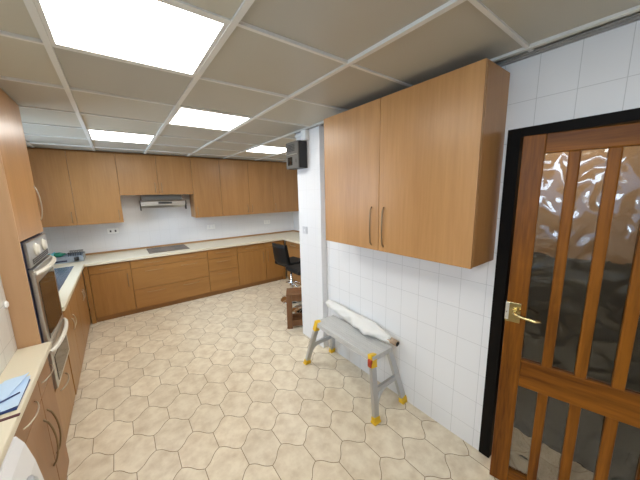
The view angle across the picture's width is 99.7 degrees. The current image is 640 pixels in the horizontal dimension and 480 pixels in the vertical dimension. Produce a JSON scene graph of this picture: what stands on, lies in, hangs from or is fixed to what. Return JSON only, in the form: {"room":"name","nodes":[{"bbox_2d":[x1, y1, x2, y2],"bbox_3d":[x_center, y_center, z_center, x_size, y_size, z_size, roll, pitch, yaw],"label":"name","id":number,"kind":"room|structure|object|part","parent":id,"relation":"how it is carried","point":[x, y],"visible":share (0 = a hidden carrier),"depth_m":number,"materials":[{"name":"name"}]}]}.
{"room":"kitchen","nodes":[
{"label":"kitchen","id":0,"kind":"room"},
{"bbox_2d":[0,276,16,374],"bbox_3d":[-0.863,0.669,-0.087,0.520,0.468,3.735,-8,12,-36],"label":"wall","id":1,"kind":"structure","parent":0,"point":[8,347],"depth_m":1.47,"materials":[{"name":"white tile"}]},
{"bbox_2d":[4,301,8,308],"bbox_3d":[-1.751,0.360,1.509,0.014,0.044,0.044,-8,12,-36],"label":"wall hook","id":2,"kind":"object","parent":1,"relation":"attached to","point":[6,303],"visible":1,"depth_m":1.50,"materials":[{"name":"white plastic"}]},
{"bbox_2d":[40,194,293,308],"bbox_3d":[-2.393,-0.307,5.051,4.560,2.438,0.100,-8,12,-36],"label":"wall","id":3,"kind":"structure","parent":0,"point":[147,227],"depth_m":4.65,"materials":[{"name":"white tile"}]},
{"bbox_2d":[27,149,77,226],"bbox_3d":[-3.748,-0.688,3.662,0.586,1.009,0.372,-8,12,-36],"label":"upper cabinet","id":4,"kind":"object","parent":3,"relation":"attached to","point":[49,168],"visible":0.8,"depth_m":3.61,"materials":[{"name":"brown wood"}]},
{"bbox_2d":[65,151,123,224],"bbox_3d":[-3.301,-0.755,3.991,0.529,1.009,0.372,-8,12,-36],"label":"upper cabinet","id":5,"kind":"object","parent":3,"relation":"attached to","point":[93,176],"visible":0.98,"depth_m":3.86,"materials":[{"name":"brown wood"}]},
{"bbox_2d":[107,228,118,233],"bbox_3d":[-3.306,-0.145,4.309,0.146,0.086,0.014,-8,12,-36],"label":"wall socket","id":6,"kind":"object","parent":3,"relation":"attached to","point":[110,230],"visible":1,"depth_m":4.30,"materials":[{"name":"white plastic"}]},
{"bbox_2d":[114,154,158,194],"bbox_3d":[-2.889,-1.016,4.264,0.509,0.605,0.372,-8,12,-36],"label":"upper cabinet","id":7,"kind":"object","parent":3,"relation":"attached to","point":[136,174],"visible":0.98,"depth_m":4.13,"materials":[{"name":"brown wood"}]},
{"bbox_2d":[27,147,285,162],"bbox_3d":[-2.295,-1.421,4.692,4.360,0.022,0.310,-8,12,-36],"label":"trim","id":8,"kind":"structure","parent":3,"relation":"attached to","point":[27,147],"depth_m":4.14,"materials":[{"name":"brown wood"}]},
{"bbox_2d":[139,194,186,210],"bbox_3d":[-2.639,-0.634,4.520,0.660,0.243,0.360,-8,12,-36],"label":"hood","id":9,"kind":"object","parent":3,"relation":"attached to","point":[147,201],"visible":0.99,"depth_m":4.40,"materials":[{"name":"silver metal"}]},
{"bbox_3d":[-2.671,-0.716,4.548,0.580,0.090,0.250,-8,12,-36],"label":"duct plate","id":10,"kind":"part","parent":9,"relation":"part of","materials":[{"name":"grey metal"}]},
{"bbox_2d":[155,156,192,194],"bbox_3d":[-2.481,-1.076,4.565,0.508,0.605,0.372,-8,12,-36],"label":"upper cabinet","id":11,"kind":"object","parent":3,"relation":"attached to","point":[174,176],"visible":0.95,"depth_m":4.43,"materials":[{"name":"brown wood"}]},
{"bbox_2d":[189,158,222,217],"bbox_3d":[-2.085,-0.933,4.888,0.468,1.014,0.372,-8,12,-36],"label":"upper cabinet","id":12,"kind":"object","parent":3,"relation":"attached to","point":[205,200],"visible":0.94,"depth_m":4.76,"materials":[{"name":"brown wood"}]},
{"bbox_2d":[207,224,214,228],"bbox_3d":[-2.101,-0.255,5.208,0.146,0.086,0.014,-8,12,-36],"label":"wall socket","id":13,"kind":"object","parent":3,"relation":"attached to","point":[212,226],"visible":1,"depth_m":5.21,"materials":[{"name":"white plastic"}]},
{"bbox_2d":[218,159,249,215],"bbox_3d":[-1.684,-0.993,5.184,0.533,1.014,0.372,-8,12,-36],"label":"upper cabinet","id":14,"kind":"object","parent":3,"relation":"attached to","point":[233,174],"visible":0.94,"depth_m":5.05,"materials":[{"name":"brown wood"}]},
{"bbox_2d":[247,161,273,213],"bbox_3d":[-1.266,-1.055,5.492,0.508,1.014,0.372,-8,12,-36],"label":"upper cabinet","id":15,"kind":"object","parent":3,"relation":"attached to","point":[259,173],"visible":0.92,"depth_m":5.36,"materials":[{"name":"brown wood"}]},
{"bbox_2d":[271,162,298,212],"bbox_3d":[-0.805,-1.123,5.833,0.643,1.014,0.372,-8,12,-36],"label":"upper cabinet","id":16,"kind":"object","parent":3,"relation":"attached to","point":[284,181],"visible":0.81,"depth_m":5.68,"materials":[{"name":"brown wood"}]},
{"bbox_2d":[66,269,498,479],"bbox_3d":[-0.251,1.315,2.556,4.860,0.002,7.415,-8,12,-36],"label":"floor","id":17,"kind":"structure","parent":0,"point":[219,386],"depth_m":2.20,"materials":[{"name":"tile"}]},
{"bbox_2d":[0,436,43,479],"bbox_3d":[-1.238,1.232,0.722,0.700,0.808,0.585,-8,12,-36],"label":"washing machine","id":18,"kind":"object","parent":17,"relation":"on","point":[19,463],"visible":0.82,"depth_m":1.01,"materials":[{"name":"white metal"}]},
{"bbox_2d":[14,382,58,479],"bbox_3d":[-1.607,1.166,1.160,0.662,0.823,0.445,-8,12,-36],"label":"base cabinet","id":19,"kind":"object","parent":17,"relation":"on","point":[32,429],"visible":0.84,"depth_m":1.36,"materials":[{"name":"brown wood"}]},
{"bbox_2d":[0,341,51,467],"bbox_3d":[-0.799,0.909,0.001,0.666,0.041,3.738,-8,12,-36],"label":"countertop","id":20,"kind":"structure","parent":19,"relation":"on","point":[31,359],"depth_m":1.35,"materials":[{"name":"beige"}]},
{"bbox_2d":[0,379,29,414],"bbox_3d":[-1.381,0.696,1.177,0.125,0.008,0.232,-8,12,-36],"label":"folder","id":21,"kind":"object","parent":20,"relation":"on","point":[15,407],"visible":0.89,"depth_m":1.12,"materials":[{"name":"blue plastic"}]},
{"bbox_2d":[0,375,30,411],"bbox_3d":[-1.392,0.686,1.188,0.128,0.006,0.250,-9,12,-38],"label":"paper sheet","id":22,"kind":"object","parent":21,"relation":"on","point":[14,401],"visible":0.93,"depth_m":1.17,"materials":[{"name":"blue"}]},
{"bbox_2d":[0,392,19,402],"bbox_3d":[-1.351,0.686,1.147,0.007,0.007,0.111,2,10,17],"label":"pen","id":23,"kind":"object","parent":22,"relation":"on","point":[18,392],"visible":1,"depth_m":1.17,"materials":[{"name":"blue"}]},
{"bbox_2d":[0,372,28,400],"bbox_3d":[-1.423,0.669,1.219,0.090,0.021,0.170,-5,11,-22],"label":"paper sheet","id":24,"kind":"object","parent":22,"relation":"on","point":[7,387],"visible":1,"depth_m":1.24,"materials":[{"name":"blue"}]},
{"bbox_3d":[-1.388,0.810,1.270,0.020,0.159,0.439,-8,12,-36],"label":"drawer","id":25,"kind":"part","parent":19,"relation":"part of","materials":[{"name":"brown wood"}]},
{"bbox_3d":[-1.366,0.825,1.286,0.036,0.007,0.215,-8,12,-36],"label":"handle","id":26,"kind":"part","parent":19,"relation":"part of","materials":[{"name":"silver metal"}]},
{"bbox_3d":[-1.380,1.210,1.339,0.020,0.643,0.439,-8,12,-36],"label":"door","id":27,"kind":"part","parent":19,"relation":"part of","materials":[{"name":"brown wood"}]},
{"bbox_3d":[-1.464,1.105,1.479,0.043,0.296,0.010,-8,12,-36],"label":"handle","id":28,"kind":"part","parent":19,"relation":"part of","materials":[{"name":"silver metal"}]},
{"bbox_2d":[0,88,74,441],"bbox_3d":[-2.134,0.296,1.677,0.645,2.383,0.660,-8,12,-36],"label":"oven cabinet","id":29,"kind":"object","parent":17,"relation":"on","point":[20,219],"visible":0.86,"depth_m":1.59,"materials":[{"name":"brown wood"}]},
{"bbox_3d":[-1.955,0.338,1.413,0.610,2.383,0.018,-8,12,-36],"label":"panel","id":30,"kind":"part","parent":29,"relation":"part of","materials":[{"name":"brown wood"}]},
{"bbox_3d":[-1.933,-0.468,1.722,0.020,0.897,0.640,-8,12,-36],"label":"door","id":31,"kind":"part","parent":29,"relation":"part of","materials":[{"name":"brown wood"}]},
{"bbox_3d":[-2.083,-0.271,2.001,0.030,0.254,0.008,-8,12,-36],"label":"handle","id":32,"kind":"part","parent":29,"relation":"part of","materials":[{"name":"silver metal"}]},
{"bbox_2d":[20,233,69,388],"bbox_3d":[-2.114,0.497,1.738,0.652,0.976,0.640,-8,12,-36],"label":"double oven","id":33,"kind":"object","parent":29,"relation":"in","point":[52,326],"visible":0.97,"depth_m":1.79,"materials":[{"name":"silver metal"}]},
{"bbox_3d":[-1.921,0.061,1.834,0.017,0.155,0.566,-8,12,-36],"label":"control panel","id":34,"kind":"part","parent":33,"relation":"part of","materials":[{"name":"silver metal"}]},
{"bbox_3d":[-1.850,0.059,1.767,0.018,0.083,0.083,-8,12,-36],"label":"knob","id":35,"kind":"part","parent":33,"relation":"part of","materials":[{"name":"beige"}]},
{"bbox_3d":[-1.891,0.168,1.876,0.055,0.022,0.608,-8,12,-36],"label":"handle","id":36,"kind":"part","parent":33,"relation":"part of","materials":[{"name":"beige"}]},
{"bbox_3d":[-1.988,0.030,1.949,0.018,0.083,0.083,-8,12,-36],"label":"knob","id":37,"kind":"part","parent":33,"relation":"part of","materials":[{"name":"beige"}]},
{"bbox_3d":[-1.909,0.403,1.896,0.027,0.520,0.566,-8,12,-36],"label":"oven door","id":38,"kind":"part","parent":33,"relation":"part of","materials":[{"name":"silver metal"}]},
{"bbox_3d":[-1.897,0.424,1.909,0.003,0.385,0.466,-8,12,-36],"label":"door glass","id":39,"kind":"part","parent":33,"relation":"part of","materials":[{"name":"black glass"}]},
{"bbox_3d":[-1.901,0.805,1.965,0.027,0.275,0.566,-8,12,-36],"label":"oven door","id":40,"kind":"part","parent":33,"relation":"part of","materials":[{"name":"silver metal"}]},
{"bbox_3d":[-1.881,0.675,1.964,0.055,0.022,0.608,-8,12,-36],"label":"handle","id":41,"kind":"part","parent":33,"relation":"part of","materials":[{"name":"beige"}]},
{"bbox_3d":[-1.888,0.825,1.978,0.003,0.170,0.466,-8,12,-36],"label":"door glass","id":42,"kind":"part","parent":33,"relation":"part of","materials":[{"name":"black glass"}]},
{"bbox_3d":[-1.898,1.166,2.003,0.020,0.390,0.640,-8,12,-36],"label":"drawer","id":43,"kind":"part","parent":29,"relation":"part of","materials":[{"name":"brown wood"}]},
{"bbox_3d":[-1.881,1.040,1.998,0.039,0.010,0.246,-8,12,-36],"label":"handle","id":44,"kind":"part","parent":29,"relation":"part of","materials":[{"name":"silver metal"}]},
{"bbox_2d":[37,357,68,479],"bbox_3d":[-1.823,1.121,1.444,0.662,0.823,0.275,-8,12,-36],"label":"base cabinet","id":45,"kind":"object","parent":17,"relation":"on","point":[45,383],"visible":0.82,"depth_m":1.59,"materials":[{"name":"brown wood"}]},
{"bbox_3d":[-1.605,0.766,1.555,0.020,0.159,0.269,-8,12,-36],"label":"drawer","id":46,"kind":"part","parent":45,"relation":"part of","materials":[{"name":"brown wood"}]},
{"bbox_3d":[-1.595,0.778,1.587,0.036,0.007,0.216,-8,12,-36],"label":"handle","id":47,"kind":"part","parent":45,"relation":"part of","materials":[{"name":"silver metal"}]},
{"bbox_3d":[-1.520,1.093,1.553,0.043,0.296,0.010,-8,12,-36],"label":"handle","id":48,"kind":"part","parent":45,"relation":"part of","materials":[{"name":"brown metal"}]},
{"bbox_2d":[62,303,81,394],"bbox_3d":[-2.457,1.001,2.254,0.632,0.812,0.455,-8,12,-36],"label":"base cabinet","id":49,"kind":"object","parent":17,"relation":"on","point":[73,356],"visible":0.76,"depth_m":2.42,"materials":[{"name":"brown wood"}]},
{"bbox_2d":[69,289,85,366],"bbox_3d":[-2.732,0.945,2.615,0.632,0.812,0.460,-8,12,-36],"label":"base cabinet","id":50,"kind":"object","parent":17,"relation":"on","point":[73,303],"visible":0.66,"depth_m":2.77,"materials":[{"name":"brown wood"}]},
{"bbox_2d":[75,280,88,346],"bbox_3d":[-3.008,0.888,2.978,0.632,0.812,0.460,-8,12,-36],"label":"base cabinet","id":51,"kind":"object","parent":17,"relation":"on","point":[78,291],"visible":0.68,"depth_m":3.13,"materials":[{"name":"brown wood"}]},
{"bbox_2d":[79,273,90,329],"bbox_3d":[-3.260,0.836,3.310,0.632,0.812,0.380,-8,12,-36],"label":"base cabinet","id":52,"kind":"object","parent":17,"relation":"on","point":[81,279],"visible":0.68,"depth_m":3.47,"materials":[{"name":"brown wood"}]},
{"bbox_2d":[88,261,136,321],"bbox_3d":[-3.142,0.690,4.110,0.468,0.823,0.712,-8,12,-36],"label":"base cabinet","id":53,"kind":"object","parent":17,"relation":"on","point":[111,283],"visible":0.94,"depth_m":3.84,"materials":[{"name":"brown wood"}]},
{"bbox_3d":[-2.956,0.391,3.797,0.462,0.113,0.020,-8,12,-36],"label":"drawer","id":54,"kind":"part","parent":53,"relation":"part of","materials":[{"name":"brown wood"}]},
{"bbox_2d":[130,250,210,312],"bbox_3d":[-2.526,0.599,4.564,1.073,0.823,0.712,-8,12,-36],"label":"base cabinet","id":55,"kind":"object","parent":17,"relation":"on","point":[158,282],"visible":0.97,"depth_m":4.27,"materials":[{"name":"brown wood"}]},
{"bbox_3d":[-2.340,0.299,4.251,1.067,0.113,0.020,-8,12,-36],"label":"drawer","id":56,"kind":"part","parent":55,"relation":"part of","materials":[{"name":"brown wood"}]},
{"bbox_3d":[-2.336,0.519,4.289,1.067,0.323,0.020,-8,12,-36],"label":"drawer","id":57,"kind":"part","parent":55,"relation":"part of","materials":[{"name":"brown wood"}]},
{"bbox_3d":[-2.329,0.827,4.342,1.067,0.292,0.020,-8,12,-36],"label":"drawer","id":58,"kind":"part","parent":55,"relation":"part of","materials":[{"name":"brown wood"}]},
{"bbox_2d":[83,240,285,323],"bbox_3d":[-1.961,0.579,4.610,3.078,0.822,0.058,-8,12,-36],"label":"trim","id":59,"kind":"structure","parent":17,"relation":"on","point":[85,270],"depth_m":3.71,"materials":[{"name":"brown wood"}]},
{"bbox_2d":[207,246,239,295],"bbox_3d":[-1.892,0.504,5.032,0.514,0.823,0.712,-8,12,-36],"label":"base cabinet","id":60,"kind":"object","parent":17,"relation":"on","point":[222,262],"visible":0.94,"depth_m":4.76,"materials":[{"name":"brown wood"}]},
{"bbox_3d":[-1.706,0.225,4.722,0.508,0.153,0.020,-8,12,-36],"label":"drawer","id":61,"kind":"part","parent":60,"relation":"part of","materials":[{"name":"brown wood"}]},
{"bbox_3d":[-1.702,0.409,4.754,0.508,0.210,0.020,-8,12,-36],"label":"drawer","id":62,"kind":"part","parent":60,"relation":"part of","materials":[{"name":"brown wood"}]},
{"bbox_3d":[-1.696,0.697,4.804,0.508,0.365,0.020,-8,12,-36],"label":"drawer","id":63,"kind":"part","parent":60,"relation":"part of","materials":[{"name":"brown wood"}]},
{"bbox_2d":[236,243,266,288],"bbox_3d":[-1.467,0.441,5.345,0.550,0.823,0.712,-8,12,-36],"label":"base cabinet","id":64,"kind":"object","parent":17,"relation":"on","point":[251,258],"visible":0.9,"depth_m":5.07,"materials":[{"name":"brown wood"}]},
{"bbox_3d":[-1.281,0.142,5.032,0.544,0.113,0.020,-8,12,-36],"label":"drawer","id":65,"kind":"part","parent":64,"relation":"part of","materials":[{"name":"brown wood"}]},
{"bbox_2d":[265,240,283,282],"bbox_3d":[-1.098,0.386,5.618,0.375,0.823,0.712,-8,12,-36],"label":"base cabinet","id":66,"kind":"object","parent":17,"relation":"on","point":[274,272],"visible":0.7,"depth_m":5.33,"materials":[{"name":"brown wood"}]},
{"bbox_3d":[-0.911,0.087,5.305,0.369,0.113,0.020,-8,12,-36],"label":"drawer","id":67,"kind":"part","parent":66,"relation":"part of","materials":[{"name":"brown wood"}]},
{"bbox_2d":[272,243,301,303],"bbox_3d":[-0.491,0.513,4.387,0.457,0.963,0.390,-10,13,-42],"label":"bar stool","id":68,"kind":"object","parent":17,"relation":"on","point":[281,255],"visible":0.69,"depth_m":4.22,"materials":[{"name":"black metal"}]},
{"bbox_3d":[-0.617,0.225,4.227,0.135,0.335,0.370,-10,13,-42],"label":"backrest","id":69,"kind":"part","parent":68,"relation":"part of","materials":[{"name":"black leather"}]},
{"bbox_3d":[-0.470,0.355,4.383,0.390,0.070,0.390,-10,13,-42],"label":"seat","id":70,"kind":"part","parent":68,"relation":"part of","materials":[{"name":"black leather"}]},
{"bbox_3d":[-0.467,0.666,4.433,0.060,0.550,0.060,-10,13,-42],"label":"post","id":71,"kind":"part","parent":68,"relation":"part of","materials":[{"name":"silver metal"}]},
{"bbox_2d":[286,241,300,284],"bbox_3d":[-0.264,0.405,5.407,0.685,0.823,0.560,-8,12,-36],"label":"base cabinet","id":72,"kind":"object","parent":17,"relation":"on","point":[293,248],"visible":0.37,"depth_m":5.20,"materials":[{"name":"brown wood"}]},
{"bbox_2d":[53,230,299,310],"bbox_3d":[-1.529,0.225,3.985,4.358,0.066,2.752,-8,12,-36],"label":"countertop","id":73,"kind":"structure","parent":72,"relation":"on","point":[106,257],"depth_m":4.30,"materials":[{"name":"cream laminate"}]},
{"bbox_2d":[54,266,73,291],"bbox_3d":[-2.924,0.522,2.801,0.437,0.146,1.462,-8,12,-36],"label":"sink","id":74,"kind":"object","parent":73,"relation":"in","point":[61,274],"visible":0.23,"depth_m":3.11,"materials":[{"name":"blue metal"}]},
{"bbox_2d":[54,249,85,264],"bbox_3d":[-3.612,0.245,3.717,0.550,0.127,0.368,-8,12,-36],"label":"dish rack","id":75,"kind":"object","parent":73,"relation":"on","point":[77,256],"visible":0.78,"depth_m":3.72,"materials":[{"name":"grey metal"}]},
{"bbox_2d":[54,252,65,257],"bbox_3d":[-3.513,0.199,3.645,0.115,0.066,0.064,-8,12,-36],"label":"bottle","id":76,"kind":"object","parent":75,"relation":"on","point":[59,254],"visible":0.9,"depth_m":3.62,"materials":[{"name":"teal plastic"}]},
{"bbox_2d":[147,244,189,253],"bbox_3d":[-2.553,0.144,4.528,0.578,0.008,0.505,-8,12,-36],"label":"cooktop","id":77,"kind":"object","parent":73,"relation":"in","point":[182,246],"visible":1,"depth_m":4.50,"materials":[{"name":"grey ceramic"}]},
{"bbox_3d":[-0.509,0.101,5.174,0.020,0.113,0.554,-8,12,-36],"label":"drawer","id":78,"kind":"part","parent":72,"relation":"part of","materials":[{"name":"brown wood"}]},
{"bbox_2d":[286,263,301,312],"bbox_3d":[-0.219,0.570,4.024,0.457,0.963,0.390,-8,12,-36],"label":"bar stool","id":79,"kind":"object","parent":17,"relation":"on","point":[296,268],"visible":0.07,"depth_m":3.96,"materials":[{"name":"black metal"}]},
{"bbox_3d":[-0.249,0.420,3.978,0.390,0.070,0.390,-8,12,-36],"label":"seat","id":80,"kind":"part","parent":79,"relation":"part of","materials":[{"name":"black leather"}]},
{"bbox_2d":[286,287,302,328],"bbox_3d":[-0.263,0.897,3.592,0.348,0.470,0.244,-2,10,-5],"label":"wooden stool","id":81,"kind":"object","parent":17,"relation":"on","point":[292,294],"visible":0.5,"depth_m":3.49,"materials":[{"name":"brown wood"}]},
{"bbox_3d":[-0.394,0.927,3.493,0.068,0.450,0.060,-2,10,-5],"label":"leg","id":82,"kind":"part","parent":81,"relation":"part of","materials":[{"name":"brown wood"}]},
{"bbox_3d":[-0.268,0.676,3.554,0.348,0.020,0.244,-2,10,-5],"label":"seat","id":83,"kind":"part","parent":81,"relation":"part of","materials":[{"name":"brown wood"}]},
{"bbox_3d":[-0.259,0.740,3.474,0.210,0.080,0.036,-2,10,-5],"label":"rail","id":84,"kind":"part","parent":81,"relation":"part of","materials":[{"name":"brown wood"}]},
{"bbox_3d":[-0.268,1.045,3.709,0.210,0.080,0.036,-2,10,-5],"label":"rail","id":85,"kind":"part","parent":81,"relation":"part of","materials":[{"name":"brown wood"}]},
{"bbox_3d":[-0.251,1.075,3.532,0.210,0.080,0.036,-2,10,-5],"label":"rail","id":86,"kind":"part","parent":81,"relation":"part of","materials":[{"name":"brown wood"}]},
{"bbox_2d":[303,315,406,425],"bbox_3d":[0.273,1.065,2.476,0.400,0.498,0.978,-8,12,-36],"label":"step platform","id":87,"kind":"object","parent":17,"relation":"on","point":[370,348],"visible":1,"depth_m":2.24,"materials":[{"name":"silver metal"}]},
{"bbox_3d":[-0.080,1.048,2.723,0.173,0.452,0.057,3,11,23],"label":"leg","id":88,"kind":"part","parent":87,"relation":"part of","materials":[{"name":"silver metal"}]},
{"bbox_3d":[0.134,1.016,2.881,0.057,0.453,0.182,-2,10,-2],"label":"leg","id":89,"kind":"part","parent":87,"relation":"part of","materials":[{"name":"silver metal"}]},
{"bbox_2d":[326,300,398,346],"bbox_3d":[0.337,0.753,2.497,0.178,0.135,0.911,-8,12,-36],"label":"roll","id":90,"kind":"object","parent":87,"relation":"on","point":[368,327],"visible":1,"depth_m":2.39,"materials":[{"name":"white plastic film"},{"name":"cardboard"}]},
{"bbox_3d":[0.415,1.149,2.072,0.057,0.451,0.166,-2,10,-4],"label":"leg","id":91,"kind":"part","parent":87,"relation":"part of","materials":[{"name":"silver metal"}]},
{"bbox_3d":[0.630,1.117,2.230,0.175,0.452,0.057,2,10,16],"label":"leg","id":92,"kind":"part","parent":87,"relation":"part of","materials":[{"name":"silver metal"}]},
{"bbox_2d":[293,211,298,230],"bbox_3d":[0.216,-0.402,5.277,0.100,2.438,2.855,-8,12,-36],"label":"wall","id":93,"kind":"structure","parent":0,"point":[295,213],"depth_m":6.22,"materials":[{"name":"white paint"}]},
{"bbox_2d":[296,124,327,347],"bbox_3d":[-0.080,-0.009,3.038,0.085,2.438,0.427,-8,12,-36],"label":"wall pillar","id":94,"kind":"structure","parent":0,"point":[311,179],"depth_m":2.96,"materials":[{"name":"white paint"}]},
{"bbox_2d":[286,140,306,169],"bbox_3d":[-0.259,-0.914,2.921,0.122,0.277,0.250,-8,12,-36],"label":"meter box","id":95,"kind":"object","parent":94,"relation":"attached to","point":[296,151],"visible":1,"depth_m":2.84,"materials":[{"name":"black plastic"}]},
{"bbox_2d":[287,144,293,151],"bbox_3d":[-0.312,-0.983,2.888,0.004,0.068,0.140,-8,12,-36],"label":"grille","id":96,"kind":"object","parent":95,"relation":"attached to","point":[290,147],"depth_m":2.89,"materials":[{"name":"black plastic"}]},
{"bbox_3d":[-0.295,-0.908,2.894,0.014,0.273,0.246,-8,12,-36],"label":"panel","id":97,"kind":"part","parent":95,"relation":"part of","materials":[{"name":"grey plastic"}]},
{"bbox_2d":[295,129,308,140],"bbox_3d":[-0.206,-1.102,2.878,0.044,0.100,0.245,-8,12,-36],"label":"junction box","id":98,"kind":"object","parent":94,"relation":"attached to","point":[304,135],"visible":0.94,"depth_m":2.79,"materials":[{"name":"white plastic"}]},
{"bbox_2d":[303,226,306,233],"bbox_3d":[-0.172,-0.113,3.058,0.015,0.085,0.085,-8,12,-36],"label":"light switch","id":99,"kind":"object","parent":94,"relation":"attached to","point":[304,227],"visible":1,"depth_m":3.05,"materials":[{"name":"grey plastic"}]},
{"bbox_2d":[0,0,639,161],"bbox_3d":[-0.230,-1.048,1.967,4.560,0.082,7.389,-8,12,-36],"label":"ceiling","id":100,"kind":"structure","parent":0,"point":[462,36],"depth_m":1.41,"materials":[{"name":"beige paint"}]},
{"bbox_2d":[87,129,154,143],"bbox_3d":[-2.208,-1.155,3.015,0.578,0.023,0.583,-8,12,-36],"label":"recessed light","id":101,"kind":"object","parent":100,"relation":"in","point":[93,134],"visible":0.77,"depth_m":3.00,"materials":[{"name":"white plastic"}]},
{"bbox_2d":[33,0,228,75],"bbox_3d":[-0.759,-0.858,1.110,0.578,0.023,0.583,-8,12,-36],"label":"recessed light","id":102,"kind":"object","parent":100,"relation":"in","point":[161,34],"visible":0.89,"depth_m":1.09,"materials":[{"name":"white"}]},
{"bbox_2d":[168,107,251,130],"bbox_3d":[-1.000,-1.078,2.420,0.578,0.023,0.583,-8,12,-36],"label":"recessed light","id":103,"kind":"object","parent":100,"relation":"in","point":[182,116],"visible":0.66,"depth_m":2.40,"materials":[{"name":"white plastic"}]},
{"bbox_2d":[245,146,285,153],"bbox_3d":[-0.755,-1.371,4.086,0.578,0.023,0.583,-8,12,-36],"label":"recessed light","id":104,"kind":"object","parent":100,"relation":"in","point":[261,149],"visible":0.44,"depth_m":4.09,"materials":[{"name":"white"}]},
{"bbox_2d":[0,0,639,161],"bbox_3d":[-0.212,-1.009,1.951,4.360,0.018,6.585,-8,12,-36],"label":"grid","id":105,"kind":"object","parent":100,"relation":"attached to","point":[30,5],"depth_m":1.34,"materials":[{"name":"white metal"}]},
{"bbox_2d":[326,20,639,450],"bbox_3d":[1.109,0.211,1.611,0.120,2.438,4.160,-8,12,-36],"label":"wall","id":106,"kind":"structure","parent":0,"point":[439,314],"depth_m":1.83,"materials":[{"name":"white tile"}]},
{"bbox_2d":[324,58,509,268],"bbox_3d":[0.519,-0.439,1.913,0.312,1.020,1.244,-8,12,-36],"label":"upper cabinet","id":107,"kind":"object","parent":106,"relation":"attached to","point":[414,171],"visible":1,"depth_m":1.57,"materials":[{"name":"brown wood"}]},
{"bbox_3d":[0.231,-0.464,2.093,0.020,1.020,0.606,-8,12,-36],"label":"door","id":108,"kind":"part","parent":107,"relation":"part of","materials":[{"name":"brown wood"}]},
{"bbox_3d":[0.365,-0.100,1.950,0.029,0.283,0.010,-8,12,-36],"label":"handle","id":109,"kind":"part","parent":107,"relation":"part of","materials":[{"name":"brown metal"}]},
{"bbox_3d":[0.431,-0.086,1.863,0.029,0.283,0.010,-8,12,-36],"label":"handle","id":110,"kind":"part","parent":107,"relation":"part of","materials":[{"name":"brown metal"}]},
{"bbox_3d":[0.605,-0.387,1.601,0.020,1.020,0.636,-8,12,-36],"label":"door","id":111,"kind":"part","parent":107,"relation":"part of","materials":[{"name":"brown wood"}]},
{"bbox_2d":[294,13,639,133],"bbox_3d":[1.001,-0.922,1.352,0.087,0.012,4.160,-8,12,-36],"label":"trim","id":112,"kind":"structure","parent":106,"relation":"attached to","point":[635,17],"depth_m":1.21,"materials":[{"name":"grey"}]},
{"bbox_2d":[479,108,639,457],"bbox_3d":[1.362,0.459,1.316,0.131,2.040,0.900,-8,12,-36],"label":"trim","id":113,"kind":"structure","parent":106,"relation":"attached to","point":[515,138],"depth_m":1.53,"materials":[{"name":"black wood"}]},
{"bbox_2d":[489,122,639,479],"bbox_3d":[1.295,0.501,1.234,0.760,1.970,0.102,7,13,40],"label":"door","id":114,"kind":"structure","parent":106,"relation":"in","point":[568,404],"depth_m":1.29,"materials":[{"name":"brown wood"}]},
{"bbox_3d":[1.023,0.380,1.472,0.017,0.095,0.030,7,13,40],"label":"edge plate","id":115,"kind":"part","parent":114,"relation":"part of","materials":[{"name":"silver metal"}]},
{"bbox_3d":[1.036,0.388,1.448,0.064,0.108,0.005,7,13,40],"label":"latch plate","id":116,"kind":"part","parent":114,"relation":"part of","materials":[{"name":"gold metal"}]},
{"bbox_3d":[1.336,1.417,1.415,0.581,0.102,0.040,7,13,40],"label":"rail","id":117,"kind":"part","parent":114,"relation":"part of","materials":[{"name":"brown wood"}]},
{"bbox_3d":[1.140,1.073,1.517,0.095,0.562,0.006,7,13,40],"label":"glass pane","id":118,"kind":"part","parent":114,"relation":"part of","materials":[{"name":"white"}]},
{"bbox_3d":[1.057,0.396,1.381,0.119,0.034,0.045,7,13,40],"label":"lever handle","id":119,"kind":"part","parent":114,"relation":"part of","materials":[{"name":"gold metal"}]},
{"bbox_3d":[1.120,0.120,1.353,0.095,1.087,0.006,7,13,40],"label":"glass pane","id":120,"kind":"part","parent":114,"relation":"part of","materials":[{"name":"white"}]},
{"bbox_3d":[1.236,1.085,1.437,0.095,0.562,0.006,7,13,40],"label":"glass pane","id":121,"kind":"part","parent":114,"relation":"part of","materials":[{"name":"white"}]},
{"bbox_3d":[1.322,0.749,1.300,0.581,0.155,0.040,7,13,40],"label":"rail","id":122,"kind":"part","parent":114,"relation":"part of","materials":[{"name":"brown wood"}]},
{"bbox_3d":[1.216,0.132,1.273,0.095,1.087,0.006,7,13,40],"label":"glass pane","id":123,"kind":"part","parent":114,"relation":"part of","materials":[{"name":"white"}]},
{"bbox_3d":[1.332,1.097,1.357,0.095,0.562,0.006,7,13,40],"label":"glass pane","id":124,"kind":"part","parent":114,"relation":"part of","materials":[{"name":"white"}]},
{"bbox_3d":[1.297,-0.430,1.097,0.581,0.088,0.040,7,13,40],"label":"rail","id":125,"kind":"part","parent":114,"relation":"part of","materials":[{"name":"brown wood"}]},
{"bbox_3d":[1.311,0.143,1.192,0.095,1.087,0.006,7,13,40],"label":"glass pane","id":126,"kind":"part","parent":114,"relation":"part of","materials":[{"name":"white"}]},
{"bbox_3d":[1.428,1.108,1.276,0.095,0.562,0.006,7,13,40],"label":"glass pane","id":127,"kind":"part","parent":114,"relation":"part of","materials":[{"name":"white"}]},
{"bbox_3d":[1.407,0.155,1.112,0.095,1.087,0.006,7,13,40],"label":"glass pane","id":128,"kind":"part","parent":114,"relation":"part of","materials":[{"name":"white"}]}
]}

